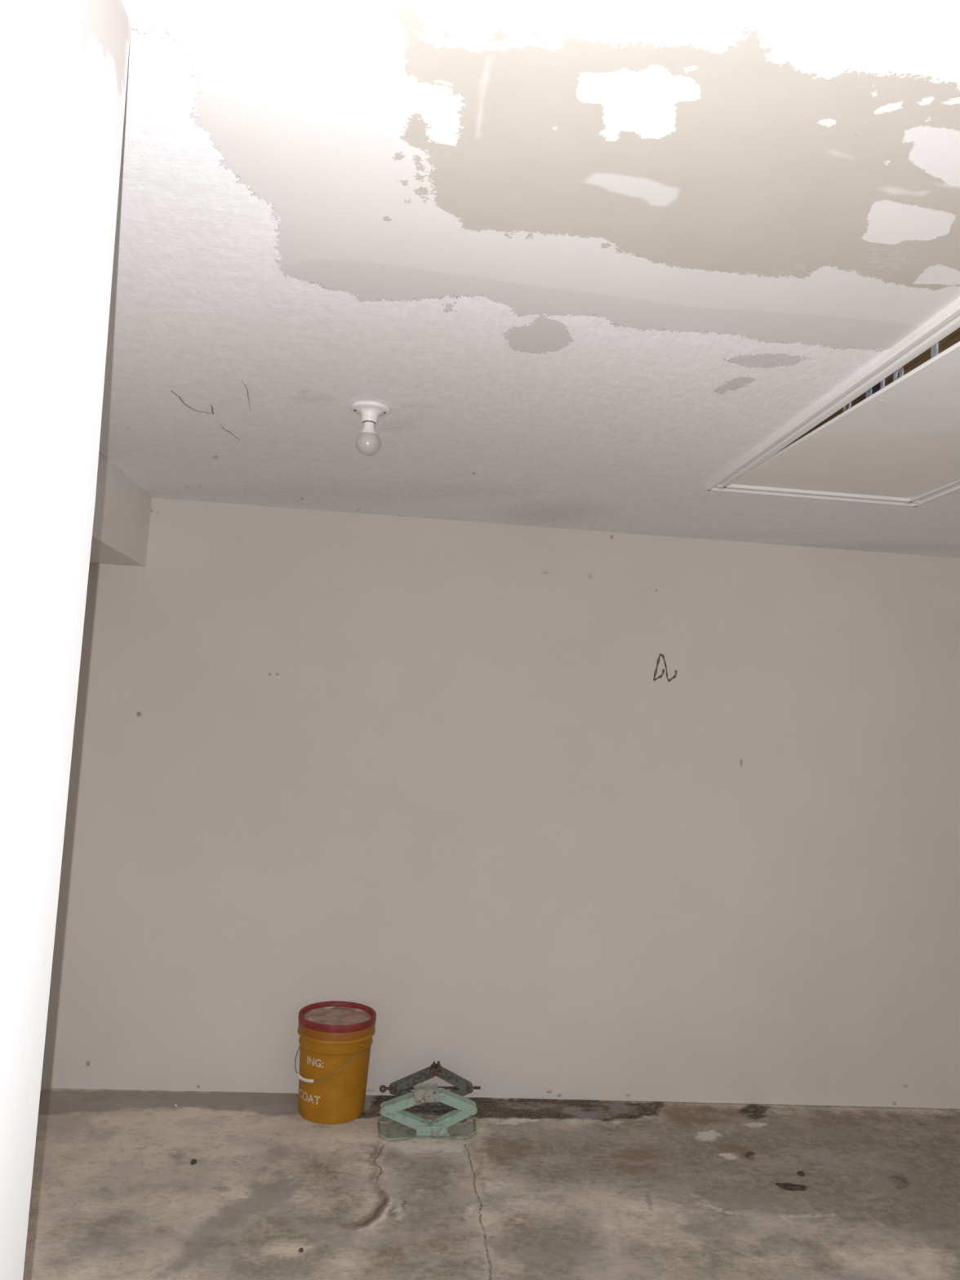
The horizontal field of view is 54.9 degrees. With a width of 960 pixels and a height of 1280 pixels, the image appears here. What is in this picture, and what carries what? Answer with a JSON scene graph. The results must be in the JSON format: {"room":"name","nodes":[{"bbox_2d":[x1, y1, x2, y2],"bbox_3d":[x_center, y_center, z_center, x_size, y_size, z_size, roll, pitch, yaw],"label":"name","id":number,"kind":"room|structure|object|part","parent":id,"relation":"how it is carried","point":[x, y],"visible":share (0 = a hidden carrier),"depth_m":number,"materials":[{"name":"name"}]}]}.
{"room":"damaged room","nodes":[
{"label":"damaged room","id":0,"kind":"room"},
{"bbox_2d":[0,0,131,1279],"bbox_3d":[-0.545,0.404,0.810,0.130,2.440,0.529,4,-5,-5],"label":"wall","id":1,"kind":"structure","parent":0,"point":[64,64],"depth_m":0.98,"materials":[{"name":"paint"}]},
{"bbox_2d":[22,1087,959,1279],"bbox_3d":[1.079,1.817,1.212,6.020,0.120,5.700,4,-5,-5],"label":"floor","id":2,"kind":"structure","parent":0,"point":[543,1188],"depth_m":3.11,"materials":[{"name":"concrete"}]},
{"bbox_2d":[190,1159,196,1164],"bbox_3d":[-0.988,1.797,3.188,0.021,0.014,0.021,7,-6,-37],"label":"pebble","id":3,"kind":"object","parent":2,"relation":"on","point":[193,1162],"visible":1,"depth_m":3.18,"materials":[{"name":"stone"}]},
{"bbox_2d":[294,1000,376,1124],"bbox_3d":[-0.581,1.679,3.685,0.309,0.377,0.309,4,-5,-5],"label":"bucket","id":4,"kind":"object","parent":2,"relation":"on","point":[335,1038],"visible":1,"depth_m":3.57,"materials":[{"name":"yellow plastic"}]},
{"bbox_3d":[-0.570,1.506,3.700,0.308,0.029,0.308,4,-5,-5],"label":"lid","id":5,"kind":"part","parent":4,"relation":"part of","materials":[{"name":"red plastic"}]},
{"bbox_3d":[-0.571,1.509,3.700,0.264,0.008,0.264,4,-5,-5],"label":"lid","id":6,"kind":"part","parent":4,"relation":"part of","materials":[{"name":"red plastic"}]},
{"bbox_2d":[369,1083,477,1141],"bbox_3d":[-0.207,1.790,3.535,0.428,0.175,0.156,4,-5,-11],"label":"jack","id":7,"kind":"object","parent":2,"relation":"on","point":[412,1126],"visible":1,"depth_m":3.51,"materials":[{"name":"green paint"}]},
{"bbox_3d":[-0.293,1.758,3.516,0.172,0.084,0.050,4,-5,-5],"label":"arm","id":8,"kind":"part","parent":7,"relation":"part of","materials":[{"name":"green paint"}]},
{"bbox_3d":[-0.287,1.815,3.512,0.190,0.093,0.040,4,-5,-5],"label":"arm","id":9,"kind":"part","parent":7,"relation":"part of","materials":[{"name":"green paint"}]},
{"bbox_3d":[-0.211,1.784,3.522,0.389,0.024,0.014,4,-5,-5],"label":"screw rod","id":10,"kind":"part","parent":7,"relation":"part of","materials":[{"name":"metal"}]},
{"bbox_3d":[-0.195,1.876,3.533,0.383,0.004,0.150,4,-5,-10],"label":"plate","id":11,"kind":"part","parent":7,"relation":"part of","materials":[{"name":"green paint"}]},
{"bbox_3d":[-0.100,1.821,3.529,0.172,0.103,0.040,4,-5,-5],"label":"arm","id":12,"kind":"part","parent":7,"relation":"part of","materials":[{"name":"green paint"}]},
{"bbox_3d":[-0.090,1.763,3.534,0.157,0.079,0.050,4,-5,-5],"label":"arm","id":13,"kind":"part","parent":7,"relation":"part of","materials":[{"name":"green paint"}]},
{"bbox_2d":[379,1061,480,1114],"bbox_3d":[-0.201,1.805,3.742,0.410,0.180,0.090,4,-5,-5],"label":"jack","id":14,"kind":"object","parent":2,"relation":"on","point":[463,1086],"visible":0.8,"depth_m":3.73,"materials":[{"name":"grey paint"}]},
{"bbox_3d":[-0.283,1.841,3.732,0.170,0.085,0.034,4,-5,-5],"label":"arm","id":15,"kind":"part","parent":14,"relation":"part of","materials":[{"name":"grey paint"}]},
{"bbox_3d":[-0.274,1.780,3.738,0.183,0.100,0.042,4,-5,-5],"label":"arm","id":16,"kind":"part","parent":14,"relation":"part of","materials":[{"name":"grey paint"}]},
{"bbox_3d":[-0.192,1.814,3.743,0.389,0.023,0.012,4,-5,-5],"label":"screw rod","id":17,"kind":"part","parent":14,"relation":"part of","materials":[{"name":"metal"}]},
{"bbox_3d":[-0.184,1.878,3.738,0.150,0.036,0.090,4,-5,-5],"label":"plate","id":18,"kind":"part","parent":14,"relation":"part of","materials":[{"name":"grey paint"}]},
{"bbox_3d":[-0.105,1.783,3.753,0.156,0.091,0.042,4,-5,-5],"label":"arm","id":19,"kind":"part","parent":14,"relation":"part of","materials":[{"name":"grey paint"}]},
{"bbox_3d":[-0.114,1.846,3.747,0.167,0.097,0.034,4,-5,-5],"label":"arm","id":20,"kind":"part","parent":14,"relation":"part of","materials":[{"name":"grey paint"}]},
{"bbox_2d":[775,1182,806,1191],"bbox_3d":[1.101,1.926,3.259,0.111,0.007,0.050,3,-5,4],"label":"scrap","id":21,"kind":"object","parent":2,"relation":"on","point":[788,1186],"visible":1,"depth_m":3.25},
{"bbox_2d":[796,1170,804,1176],"bbox_3d":[1.166,1.936,3.358,0.028,0.011,0.027,4,-5,-5],"label":"pebble","id":22,"kind":"object","parent":2,"relation":"on","point":[799,1172],"visible":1,"depth_m":3.35,"materials":[{"name":"stone"}]},
{"bbox_2d":[40,497,959,1108],"bbox_3d":[0.904,0.762,4.099,6.020,2.440,0.101,4,-5,-5],"label":"wall","id":23,"kind":"structure","parent":0,"point":[575,814],"depth_m":3.99,"materials":[{"name":"paint"}]},
{"bbox_2d":[98,0,959,558],"bbox_3d":[1.223,-0.715,1.424,6.020,0.090,5.700,4,-5,-5],"label":"ceiling","id":24,"kind":"structure","parent":0,"point":[584,259],"depth_m":1.67,"materials":[{"name":"paint"}]},
{"bbox_2d":[89,452,151,566],"bbox_3d":[-1.562,-0.570,2.725,0.516,0.298,2.400,4,-5,-5],"label":"soffit","id":25,"kind":"structure","parent":24,"relation":"attached to","point":[122,513],"depth_m":3.57,"materials":[{"name":"paint"}]},
{"bbox_2d":[170,390,213,414],"bbox_3d":[-0.816,-0.682,2.661,0.080,0.005,0.194,3,-5,2],"label":"cobweb","id":26,"kind":"object","parent":24,"relation":"attached to","point":[171,390],"visible":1,"depth_m":2.70},
{"bbox_2d":[350,400,390,455],"bbox_3d":[-0.313,-0.588,2.603,0.114,0.140,0.114,4,-5,-5],"label":"light fixture","id":27,"kind":"object","parent":24,"relation":"attached to","point":[367,442],"visible":1,"depth_m":2.58,"materials":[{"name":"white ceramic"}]},
{"bbox_3d":[-0.316,-0.548,2.600,0.069,0.059,0.069,4,-5,-5],"label":"bulb globe","id":28,"kind":"part","parent":27,"relation":"part of","materials":[{"name":"white glass"}]},
{"bbox_2d":[705,297,959,506],"bbox_3d":[1.261,-0.726,2.433,0.778,0.395,1.725,4,-5,-5],"label":"attic hatch","id":29,"kind":"object","parent":24,"relation":"attached to","point":[889,434],"visible":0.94,"depth_m":2.58,"materials":[{"name":"paint"}]},
{"bbox_3d":[1.179,-0.510,3.247,0.770,0.019,0.060,4,-5,-5],"label":"casing","id":30,"kind":"part","parent":29,"relation":"part of","materials":[{"name":"paint"}]},
{"bbox_3d":[1.250,-0.559,2.423,0.642,0.060,1.591,4,-5,-5],"label":"door panel","id":31,"kind":"part","parent":29,"relation":"part of","materials":[{"name":"paint"}]},
{"bbox_2d":[842,401,851,412],"bbox_3d":[0.964,-0.616,2.428,0.004,0.038,0.038,4,-5,-5],"label":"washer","id":32,"kind":"object","parent":29,"relation":"in","point":[849,405],"depth_m":2.43,"materials":[{"name":"metal"}]},
{"bbox_3d":[0.982,-0.632,2.396,0.025,0.147,1.474,4,-5,-5],"label":"ladder rail","id":33,"kind":"part","parent":29,"relation":"part of","materials":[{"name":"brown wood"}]},
{"bbox_3d":[0.977,-0.624,2.275,0.003,0.044,0.060,4,-5,-5],"label":"hinge plate","id":34,"kind":"part","parent":29,"relation":"part of","materials":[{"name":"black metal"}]},
{"bbox_2d":[893,366,903,381],"bbox_3d":[0.985,-0.624,2.177,0.004,0.040,0.040,4,-5,-5],"label":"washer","id":35,"kind":"object","parent":29,"relation":"in","point":[899,373],"depth_m":2.18,"materials":[{"name":"metal"}]},
{"bbox_3d":[1.609,-0.552,2.448,0.060,0.019,1.721,4,-5,-5],"label":"casing","id":36,"kind":"part","parent":29,"relation":"part of","materials":[{"name":"paint"}]}
]}

